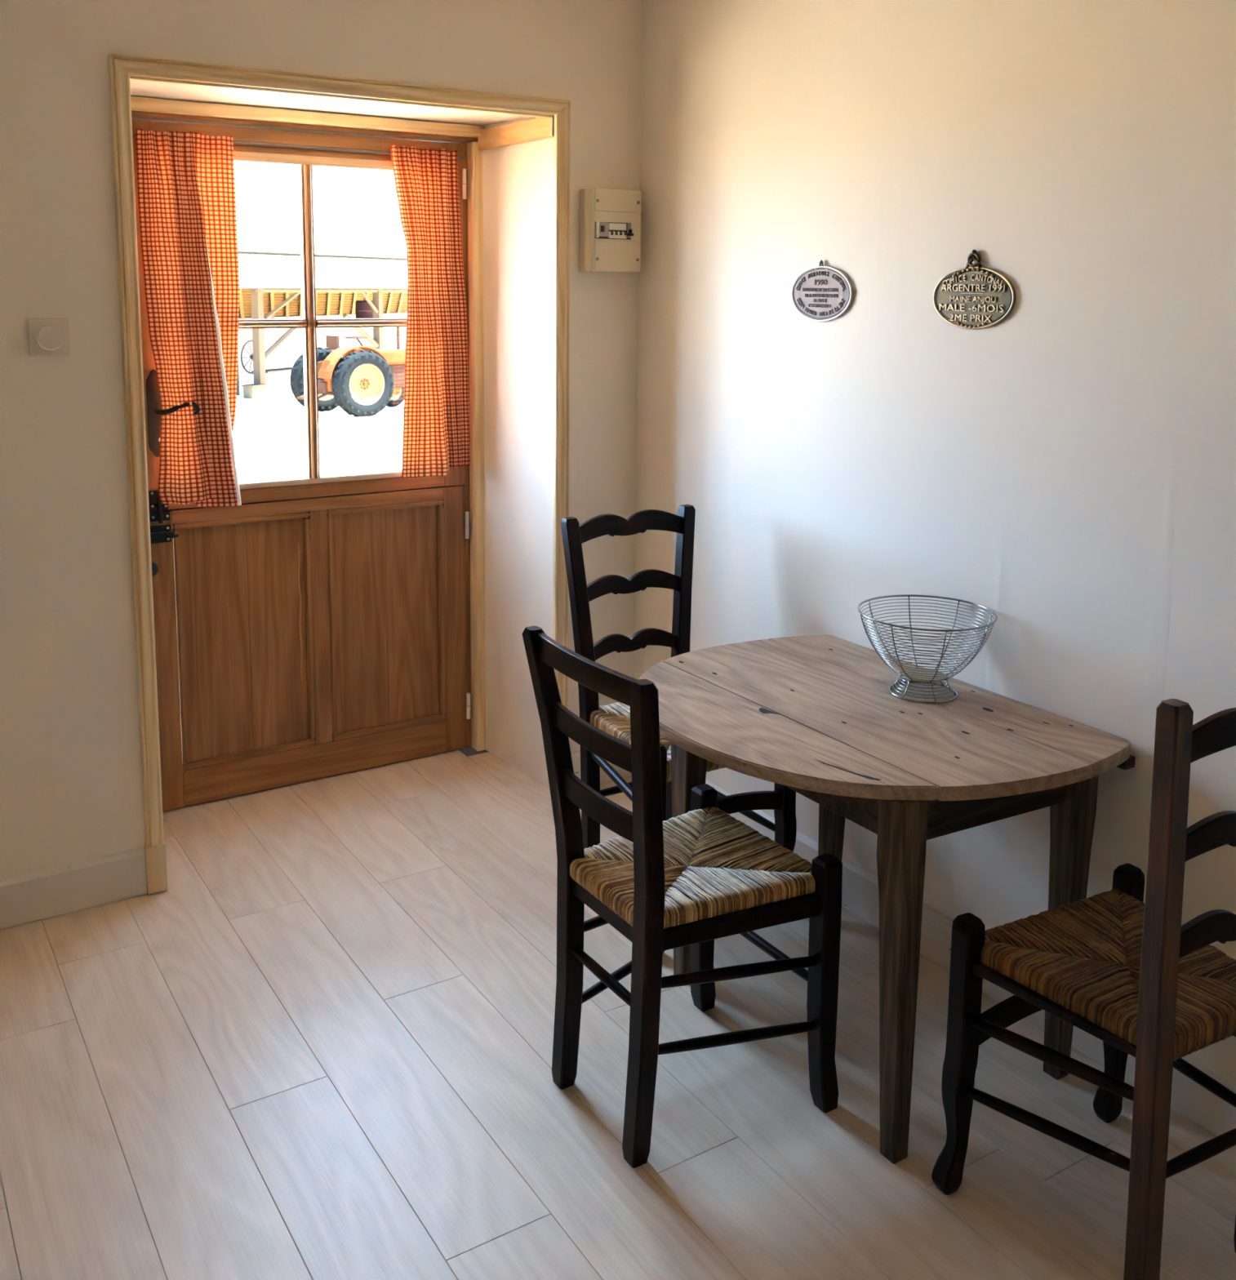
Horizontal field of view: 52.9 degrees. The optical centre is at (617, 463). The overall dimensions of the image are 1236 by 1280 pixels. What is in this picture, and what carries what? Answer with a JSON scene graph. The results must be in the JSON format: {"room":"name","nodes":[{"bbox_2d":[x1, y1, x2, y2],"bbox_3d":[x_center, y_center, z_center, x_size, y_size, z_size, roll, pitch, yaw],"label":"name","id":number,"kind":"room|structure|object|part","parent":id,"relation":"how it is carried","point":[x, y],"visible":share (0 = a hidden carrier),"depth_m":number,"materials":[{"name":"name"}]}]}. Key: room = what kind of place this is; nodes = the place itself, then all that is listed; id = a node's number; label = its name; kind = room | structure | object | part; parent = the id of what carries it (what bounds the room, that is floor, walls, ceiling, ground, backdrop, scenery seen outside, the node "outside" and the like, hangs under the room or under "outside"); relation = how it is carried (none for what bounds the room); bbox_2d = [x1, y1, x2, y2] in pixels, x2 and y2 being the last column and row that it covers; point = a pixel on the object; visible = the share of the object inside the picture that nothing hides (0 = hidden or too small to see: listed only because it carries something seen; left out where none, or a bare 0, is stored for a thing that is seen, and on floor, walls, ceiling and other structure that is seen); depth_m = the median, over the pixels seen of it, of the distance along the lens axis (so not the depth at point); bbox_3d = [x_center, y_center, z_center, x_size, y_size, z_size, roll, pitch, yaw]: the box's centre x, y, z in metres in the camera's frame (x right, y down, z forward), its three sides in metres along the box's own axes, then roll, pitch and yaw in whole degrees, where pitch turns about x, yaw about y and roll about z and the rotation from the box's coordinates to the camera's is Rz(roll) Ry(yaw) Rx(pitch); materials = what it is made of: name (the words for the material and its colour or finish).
{"room":"dining room","nodes":[
{"label":"dining room","id":0,"kind":"room"},
{"bbox_2d":[0,0,641,879],"bbox_3d":[-1.563,-0.269,2.998,3.450,2.650,0.620,-5,10,-32],"label":"wall","id":1,"kind":"structure","parent":0,"point":[71,786],"depth_m":2.98,"materials":[{"name":"paint"}]},
{"bbox_2d":[27,318,70,356],"bbox_3d":[-1.277,-0.283,2.792,0.083,0.085,0.025,-5,10,-32],"label":"dimmer switch","id":2,"kind":"object","parent":1,"relation":"attached to","point":[46,336],"visible":1,"depth_m":2.79,"materials":[{"name":"beige plastic"}]},
{"bbox_3d":[-1.275,-0.283,2.788,0.057,0.057,0.016,-5,10,-32],"label":"knob","id":3,"kind":"part","parent":2,"relation":"part of","materials":[{"name":"beige plastic"}]},
{"bbox_2d":[0,847,146,929],"bbox_3d":[-1.844,1.060,2.636,1.609,0.116,0.014,-5,10,-32],"label":"baseboard","id":4,"kind":"structure","parent":1,"relation":"attached to","point":[36,895],"depth_m":2.97,"materials":[{"name":"paint"}]},
{"bbox_2d":[131,118,470,810],"bbox_3d":[-0.891,0.009,3.636,0.998,1.916,0.112,-5,10,-32],"label":"door","id":5,"kind":"structure","parent":1,"relation":"in","point":[313,626],"depth_m":3.67,"materials":[{"name":"brown wood"}]},
{"bbox_3d":[-1.270,0.097,3.409,0.032,0.044,0.006,-5,10,-32],"label":"plate","id":6,"kind":"part","parent":5,"relation":"part of","materials":[{"name":"black metal"}]},
{"bbox_3d":[-1.288,0.292,3.425,0.040,0.040,0.010,-5,10,-32],"label":"green knob","id":7,"kind":"part","parent":5,"relation":"part of","materials":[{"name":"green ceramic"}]},
{"bbox_3d":[-1.264,0.119,3.416,0.049,0.023,0.006,-5,10,-32],"label":"plate","id":8,"kind":"part","parent":5,"relation":"part of","materials":[{"name":"black metal"}]},
{"bbox_3d":[-1.262,0.147,3.421,0.053,0.023,0.006,-5,10,-32],"label":"plate","id":9,"kind":"part","parent":5,"relation":"part of","materials":[{"name":"black metal"}]},
{"bbox_3d":[-1.262,0.180,3.426,0.054,0.017,0.006,-5,10,-32],"label":"plate","id":10,"kind":"part","parent":5,"relation":"part of","materials":[{"name":"black metal"}]},
{"bbox_3d":[-1.262,0.210,3.431,0.054,0.018,0.006,-5,10,-32],"label":"plate","id":11,"kind":"part","parent":5,"relation":"part of","materials":[{"name":"black metal"}]},
{"bbox_3d":[-1.199,-0.148,3.365,0.123,0.039,0.048,0,8,-7],"label":"lever","id":12,"kind":"part","parent":5,"relation":"part of","materials":[{"name":"black metal"}]},
{"bbox_3d":[-1.237,0.521,3.511,0.017,0.682,0.028,-5,10,-32],"label":"panel moulding","id":13,"kind":"part","parent":5,"relation":"part of","materials":[{"name":"brown wood"}]},
{"bbox_3d":[-1.154,0.513,3.569,0.188,0.686,0.010,-5,10,-32],"label":"panel","id":14,"kind":"part","parent":5,"relation":"part of","materials":[{"name":"brown wood"}]},
{"bbox_3d":[-1.077,0.163,3.561,0.389,0.017,0.028,-5,10,-32],"label":"panel moulding","id":15,"kind":"part","parent":5,"relation":"part of","materials":[{"name":"brown wood"}]},
{"bbox_3d":[-1.084,0.854,3.660,0.389,0.017,0.028,-5,10,-32],"label":"panel moulding","id":16,"kind":"part","parent":5,"relation":"part of","materials":[{"name":"brown wood"}]},
{"bbox_3d":[-1.071,-0.619,3.457,0.389,0.435,0.004,-5,10,-32],"label":"pane","id":17,"kind":"part","parent":5,"relation":"part of","materials":[{"name":"clear glass"}]},
{"bbox_3d":[-1.076,-0.162,3.523,0.389,0.439,0.004,-5,10,-32],"label":"pane","id":18,"kind":"part","parent":5,"relation":"part of","materials":[{"name":"clear glass"}]},
{"bbox_3d":[-1.004,0.501,3.666,0.168,0.686,0.010,-5,10,-32],"label":"panel","id":19,"kind":"part","parent":5,"relation":"part of","materials":[{"name":"brown wood"}]},
{"bbox_3d":[-0.894,-0.907,3.528,0.836,0.066,0.036,-5,10,-32],"label":"rail","id":20,"kind":"part","parent":5,"relation":"part of","materials":[{"name":"brown wood"}]},
{"bbox_2d":[132,133,463,159],"bbox_3d":[-0.879,-0.893,3.507,0.972,0.012,0.016,-5,10,-32],"label":"curtain rod","id":21,"kind":"object","parent":5,"relation":"attached to","point":[235,142],"visible":0.56,"depth_m":3.51,"materials":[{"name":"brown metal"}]},
{"bbox_2d":[135,128,241,507],"bbox_3d":[-1.147,-0.379,3.371,0.260,1.014,0.054,-5,10,-32],"label":"curtain","id":22,"kind":"object","parent":21,"relation":"hanging from","point":[186,180],"visible":1,"depth_m":3.36,"materials":[{"name":"fabric"}]},
{"bbox_2d":[390,145,470,477],"bbox_3d":[-0.556,-0.447,3.745,0.248,0.981,0.040,-5,10,-32],"label":"curtain","id":23,"kind":"object","parent":21,"relation":"hanging from","point":[436,439],"visible":1,"depth_m":3.75,"materials":[{"name":"fabric"}]},
{"bbox_3d":[-0.903,0.078,3.669,0.836,0.040,0.036,-5,10,-32],"label":"rail","id":24,"kind":"part","parent":5,"relation":"part of","materials":[{"name":"brown wood"}]},
{"bbox_3d":[-0.900,0.119,3.678,0.819,0.036,0.036,-5,10,-32],"label":"rail","id":25,"kind":"part","parent":5,"relation":"part of","materials":[{"name":"brown wood"}]},
{"bbox_3d":[-0.923,0.496,3.710,0.017,0.682,0.028,-5,10,-32],"label":"panel moulding","id":26,"kind":"part","parent":5,"relation":"part of","materials":[{"name":"brown wood"}]},
{"bbox_3d":[-0.908,0.901,3.790,0.819,0.106,0.036,-5,10,-32],"label":"rail","id":27,"kind":"part","parent":5,"relation":"part of","materials":[{"name":"brown wood"}]},
{"bbox_3d":[-0.864,0.491,3.747,0.017,0.682,0.028,-5,10,-32],"label":"panel moulding","id":28,"kind":"part","parent":5,"relation":"part of","materials":[{"name":"brown wood"}]},
{"bbox_3d":[-0.789,0.484,3.800,0.170,0.686,0.010,-5,10,-32],"label":"panel","id":29,"kind":"part","parent":5,"relation":"part of","materials":[{"name":"brown wood"}]},
{"bbox_3d":[-0.710,0.133,3.793,0.376,0.017,0.028,-5,10,-32],"label":"panel moulding","id":30,"kind":"part","parent":5,"relation":"part of","materials":[{"name":"brown wood"}]},
{"bbox_3d":[-0.716,0.825,3.892,0.376,0.017,0.028,-5,10,-32],"label":"panel moulding","id":31,"kind":"part","parent":5,"relation":"part of","materials":[{"name":"brown wood"}]},
{"bbox_3d":[-0.644,0.472,3.893,0.174,0.686,0.010,-5,10,-32],"label":"panel","id":32,"kind":"part","parent":5,"relation":"part of","materials":[{"name":"brown wood"}]},
{"bbox_3d":[-0.562,0.467,3.938,0.017,0.682,0.028,-5,10,-32],"label":"panel moulding","id":33,"kind":"part","parent":5,"relation":"part of","materials":[{"name":"brown wood"}]},
{"bbox_2d":[131,110,485,811],"bbox_3d":[-0.922,-0.015,3.688,1.090,1.973,0.182,-5,10,-32],"label":"trim","id":34,"kind":"structure","parent":1,"relation":"attached to","point":[473,208],"depth_m":3.86,"materials":[{"name":"brown wood"}]},
{"bbox_2d":[108,53,570,894],"bbox_3d":[-0.647,0.031,3.249,1.202,2.002,0.022,-5,10,-32],"label":"trim","id":35,"kind":"structure","parent":1,"relation":"attached to","point":[120,67],"depth_m":3.01,"materials":[{"name":"brown wood"}]},
{"bbox_3d":[-1.134,0.009,2.932,0.040,1.878,0.021,-5,10,-32],"label":"jamb casing","id":36,"kind":"part","parent":35,"relation":"part of","materials":[{"name":"brown wood"}]},
{"bbox_3d":[-0.638,-0.939,3.110,1.196,0.042,0.021,-5,10,-32],"label":"head casing","id":37,"kind":"part","parent":35,"relation":"part of","materials":[{"name":"brown wood"}]},
{"bbox_3d":[-0.161,-0.067,3.548,0.042,1.884,0.021,-5,10,-32],"label":"jamb casing","id":38,"kind":"part","parent":35,"relation":"part of","materials":[{"name":"brown wood"}]},
{"bbox_2d":[129,75,554,150],"bbox_3d":[-0.751,-0.922,3.310,1.126,0.072,0.426,-5,10,-32],"label":"door lintel","id":39,"kind":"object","parent":1,"relation":"attached to","point":[540,128],"depth_m":3.43,"materials":[{"name":"brown wood"}]},
{"bbox_2d":[570,750,631,784],"bbox_3d":[-0.062,0.915,3.763,0.260,0.116,0.014,-5,10,-32],"label":"baseboard","id":40,"kind":"structure","parent":1,"relation":"attached to","point":[575,755],"depth_m":3.77,"materials":[{"name":"paint"}]},
{"bbox_2d":[579,188,641,272],"bbox_3d":[-0.017,-0.658,3.517,0.168,0.228,0.078,-5,10,-32],"label":"box","id":41,"kind":"object","parent":1,"relation":"attached to","point":[610,220],"visible":1,"depth_m":3.49,"materials":[{"name":"beige plastic"}]},
{"bbox_2d":[599,222,608,236],"bbox_3d":[-0.041,-0.653,3.468,0.031,0.039,0.005,-5,10,-32],"label":"switch","id":42,"kind":"object","parent":41,"relation":"attached to","point":[603,226],"depth_m":3.47,"materials":[{"name":"white plastic"}]},
{"bbox_3d":[-0.001,-0.667,3.497,0.155,0.078,0.002,-5,10,-32],"label":"plate","id":43,"kind":"part","parent":41,"relation":"part of","materials":[{"name":"beige plastic"}]},
{"bbox_3d":[0.000,-0.585,3.509,0.152,0.084,0.003,-5,10,-32],"label":"plate","id":44,"kind":"part","parent":41,"relation":"part of","materials":[{"name":"beige plastic"}]},
{"bbox_3d":[0.001,-0.738,3.487,0.152,0.060,0.003,-5,10,-32],"label":"plate","id":45,"kind":"part","parent":41,"relation":"part of","materials":[{"name":"beige plastic"}]},
{"bbox_2d":[626,223,633,237],"bbox_3d":[0.035,-0.658,3.511,0.016,0.040,0.013,-5,10,-32],"label":"switch","id":46,"kind":"object","parent":41,"relation":"attached to","point":[629,226],"depth_m":3.51,"materials":[{"name":"black plastic"}]},
{"bbox_2d":[0,746,1235,1279],"bbox_3d":[-0.199,1.459,1.438,3.850,0.300,5.120,-5,10,-32],"label":"floor","id":47,"kind":"structure","parent":0,"point":[323,1051],"depth_m":2.30,"materials":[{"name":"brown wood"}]},
{"bbox_2d":[560,504,796,953],"bbox_3d":[0.138,0.610,3.025,0.429,0.935,0.460,-5,10,-32],"label":"chair","id":48,"kind":"object","parent":47,"relation":"on","point":[614,719],"visible":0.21,"depth_m":3.10,"materials":[{"name":"brown wood"}]},
{"bbox_3d":[-0.093,0.597,3.104,0.085,0.935,0.069,-5,10,-32],"label":"post","id":49,"kind":"part","parent":48,"relation":"part of","materials":[{"name":"brown wood"}]},
{"bbox_3d":[0.083,0.869,2.784,0.044,0.491,0.054,-5,10,-32],"label":"leg","id":50,"kind":"part","parent":48,"relation":"part of","materials":[{"name":"brown wood"}]},
{"bbox_3d":[0.163,0.576,3.266,0.085,0.935,0.069,-5,10,-32],"label":"post","id":51,"kind":"part","parent":48,"relation":"part of","materials":[{"name":"brown wood"}]},
{"bbox_3d":[0.407,0.842,2.990,0.044,0.491,0.054,-5,10,-32],"label":"leg","id":52,"kind":"part","parent":48,"relation":"part of","materials":[{"name":"brown wood"}]},
{"bbox_2d":[521,626,842,1168],"bbox_3d":[0.113,0.744,2.286,0.446,0.880,0.416,-5,10,-32],"label":"chair","id":53,"kind":"object","parent":47,"relation":"on","point":[705,875],"visible":1,"depth_m":2.21,"materials":[{"name":"brown wood"}]},
{"bbox_3d":[-0.119,0.737,2.316,0.086,0.880,0.094,-5,10,-32],"label":"post","id":54,"kind":"part","parent":53,"relation":"part of","materials":[{"name":"brown wood"}]},
{"bbox_3d":[-0.018,0.791,2.208,0.018,0.040,0.224,-5,10,-32],"label":"seat rail","id":55,"kind":"part","parent":53,"relation":"part of","materials":[{"name":"brown wood"}]},
{"bbox_3d":[0.043,0.775,2.063,0.086,0.880,0.094,-5,10,-32],"label":"post","id":56,"kind":"part","parent":53,"relation":"part of","materials":[{"name":"brown wood"}]},
{"bbox_3d":[0.178,0.902,2.573,0.052,0.487,0.044,-5,10,-32],"label":"leg","id":57,"kind":"part","parent":53,"relation":"part of","materials":[{"name":"brown wood"}]},
{"bbox_3d":[0.213,0.798,2.169,0.315,0.040,0.066,-5,10,-32],"label":"seat rail","id":58,"kind":"part","parent":53,"relation":"part of","materials":[{"name":"brown wood"}]},
{"bbox_3d":[0.377,0.948,2.264,0.052,0.487,0.044,-5,10,-32],"label":"leg","id":59,"kind":"part","parent":53,"relation":"part of","materials":[{"name":"brown wood"}]},
{"bbox_2d":[638,635,1135,1164],"bbox_3d":[0.428,0.819,2.534,0.706,0.668,0.925,-5,10,-32],"label":"table","id":60,"kind":"object","parent":47,"relation":"on","point":[816,717],"visible":0.92,"depth_m":2.31,"materials":[{"name":"brown wood"}]},
{"bbox_3d":[0.151,0.809,2.682,0.060,0.640,0.060,-5,10,-32],"label":"leg","id":61,"kind":"part","parent":60,"relation":"part of","materials":[{"name":"brown wood"}]},
{"bbox_3d":[0.512,0.775,2.939,0.066,0.640,0.060,-5,10,-32],"label":"leg","id":62,"kind":"part","parent":60,"relation":"part of","materials":[{"name":"brown wood"}]},
{"bbox_3d":[0.486,0.887,2.154,0.068,0.640,0.080,-5,10,-32],"label":"leg","id":63,"kind":"part","parent":60,"relation":"part of","materials":[{"name":"brown wood"}]},
{"bbox_2d":[857,594,997,703],"bbox_3d":[0.634,0.390,2.568,0.280,0.174,0.280,-5,10,-32],"label":"wire fruit basket","id":64,"kind":"object","parent":60,"relation":"on","point":[917,674],"visible":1,"depth_m":2.54,"materials":[{"name":"silver metal"}]},
{"bbox_3d":[0.634,0.439,2.575,0.088,0.004,0.088,-5,10,-32],"label":"plate","id":65,"kind":"part","parent":64,"relation":"part of","materials":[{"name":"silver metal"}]},
{"bbox_3d":[0.855,0.860,2.370,0.060,0.640,0.060,-5,10,-32],"label":"leg","id":66,"kind":"part","parent":60,"relation":"part of","materials":[{"name":"brown wood"}]},
{"bbox_2d":[931,698,1235,1279],"bbox_3d":[0.812,0.759,1.963,0.429,0.955,0.390,-4,9,-28],"label":"chair","id":67,"kind":"object","parent":47,"relation":"on","point":[1122,970],"visible":1,"depth_m":1.86,"materials":[{"name":"brown wood"}]},
{"bbox_3d":[0.561,0.979,2.051,0.044,0.491,0.054,-4,9,-28],"label":"leg","id":68,"kind":"part","parent":67,"relation":"part of","materials":[{"name":"brown wood"}]},
{"bbox_3d":[0.666,0.830,1.897,0.018,0.017,0.283,-6,10,-38],"label":"seat rail","id":69,"kind":"part","parent":67,"relation":"part of","materials":[{"name":"brown wood"}]},
{"bbox_3d":[0.899,0.956,2.233,0.044,0.491,0.054,-4,9,-28],"label":"leg","id":70,"kind":"part","parent":67,"relation":"part of","materials":[{"name":"brown wood"}]},
{"bbox_3d":[0.757,0.789,1.749,0.085,0.955,0.056,-4,9,-28],"label":"post","id":71,"kind":"part","parent":67,"relation":"part of","materials":[{"name":"brown wood"}]},
{"bbox_3d":[0.885,0.841,1.838,0.238,0.017,0.018,-4,9,-28],"label":"seat rail","id":72,"kind":"part","parent":67,"relation":"part of","materials":[{"name":"brown wood"}]},
{"bbox_3d":[1.023,0.771,1.893,0.085,0.955,0.056,-4,9,-28],"label":"post","id":73,"kind":"part","parent":67,"relation":"part of","materials":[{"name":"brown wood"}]},
{"bbox_2d":[633,0,1235,1079],"bbox_3d":[1.268,0.029,2.170,0.400,2.950,5.120,-5,10,-32],"label":"wall","id":74,"kind":"structure","parent":0,"point":[1063,468],"depth_m":2.62,"materials":[{"name":"paint"}]},
{"bbox_2d":[791,260,853,321],"bbox_3d":[0.485,-0.412,2.966,0.008,0.146,0.214,-5,10,-32],"label":"plaque","id":75,"kind":"object","parent":74,"relation":"attached to","point":[820,293],"visible":1,"depth_m":2.96,"materials":[{"name":"silver metal"}]},
{"bbox_2d":[631,773,1235,1147],"bbox_3d":[1.173,1.169,2.078,0.014,0.116,4.185,-5,10,-32],"label":"baseboard","id":76,"kind":"structure","parent":74,"relation":"attached to","point":[860,886],"depth_m":2.66,"materials":[{"name":"paint"}]},
{"bbox_2d":[933,249,1015,328],"bbox_3d":[0.735,-0.360,2.575,0.011,0.164,0.217,-5,10,-32],"label":"plaque","id":77,"kind":"object","parent":74,"relation":"attached to","point":[973,295],"visible":1,"depth_m":2.57,"materials":[{"name":"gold metal"}]},
{"label":"outside","id":78,"kind":"structure","parent":0,"visible":0},
{"bbox_2d":[232,379,404,482],"bbox_3d":[-24.323,-3.680,41.778,120.000,0.300,89.380,-5,10,-32],"label":"ground","id":79,"kind":"structure","parent":78,"point":[268,437],"depth_m":18.95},
{"bbox_2d":[241,383,266,399],"bbox_3d":[-7.500,-1.491,25.637,0.280,0.275,0.460,4,9,22],"label":"footing","id":80,"kind":"object","parent":79,"relation":"on","point":[252,391],"visible":1,"depth_m":25.49,"materials":[{"name":"white concrete"}]},
{"bbox_2d":[251,367,292,395],"bbox_3d":[-7.352,-1.790,26.943,0.430,0.500,1.300,4,9,22],"label":"trough","id":81,"kind":"object","parent":79,"relation":"on","point":[277,380],"visible":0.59,"depth_m":26.65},
{"bbox_2d":[234,161,407,395],"bbox_3d":[-9.800,-6.346,29.133,9.125,8.850,27.500,4,9,22],"label":"barn","id":82,"kind":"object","parent":79,"relation":"on","point":[360,246],"visible":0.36,"depth_m":29.99,"materials":[{"name":"wood"}]},
{"bbox_3d":[-8.039,-2.541,25.964,0.125,2.250,0.125,4,9,22],"label":"post","id":83,"kind":"part","parent":82,"relation":"part of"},
{"bbox_2d":[240,339,253,373],"bbox_3d":[-8.090,-2.357,27.500,0.080,0.764,0.764,4,9,22],"label":"wheel","id":84,"kind":"object","parent":82,"relation":"attached to","point":[251,357],"visible":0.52,"depth_m":27.33,"materials":[{"name":"grey metal"}]},
{"bbox_3d":[-7.519,-2.538,25.979,0.175,2.250,0.175,4,9,22],"label":"post","id":85,"kind":"part","parent":82,"relation":"part of","materials":[{"name":"beige wood"}]},
{"bbox_2d":[355,300,373,318],"bbox_3d":[-6.272,-3.759,30.752,0.600,0.540,1.000,4,9,22],"label":"barrel","id":86,"kind":"object","parent":82,"relation":"attached to","point":[363,310],"visible":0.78,"depth_m":30.56,"materials":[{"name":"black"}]},
{"bbox_3d":[-5.803,-3.111,30.086,0.175,2.250,0.175,4,9,22],"label":"post","id":87,"kind":"part","parent":82,"relation":"part of","materials":[{"name":"beige wood"}]},
{"bbox_2d":[289,327,405,417],"bbox_3d":[-4.678,-1.748,23.007,2.675,1.655,1.596,-7,11,-44],"label":"tractor","id":88,"kind":"object","parent":79,"relation":"on","point":[378,382],"visible":0.76,"depth_m":22.35,"materials":[{"name":"metal"}]},
{"bbox_3d":[-5.367,-1.377,22.364,0.220,0.220,0.670,-7,11,-44],"label":"frame","id":89,"kind":"part","parent":88,"relation":"part of","materials":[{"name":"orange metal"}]},
{"bbox_3d":[-5.101,-1.571,22.152,0.220,0.570,0.200,-7,11,-44],"label":"panel","id":90,"kind":"part","parent":88,"relation":"part of","materials":[{"name":"orange paint"}]},
{"bbox_3d":[-5.067,-2.191,22.566,0.320,0.260,0.370,-7,11,-44],"label":"seat","id":91,"kind":"part","parent":88,"relation":"part of","materials":[{"name":"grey metal"}]},
{"bbox_3d":[-4.766,-2.029,22.898,0.500,0.270,0.400,-7,11,-44],"label":"fuel tank","id":92,"kind":"part","parent":88,"relation":"part of","materials":[{"name":"metal"}]},
{"bbox_2d":[376,348,405,364],"bbox_3d":[-4.172,-2.022,23.490,1.130,0.280,0.440,-7,11,-44],"label":"hood","id":93,"kind":"object","parent":88,"relation":"attached to","point":[393,356],"depth_m":23.20,"materials":[{"name":"orange paint"}]}
]}

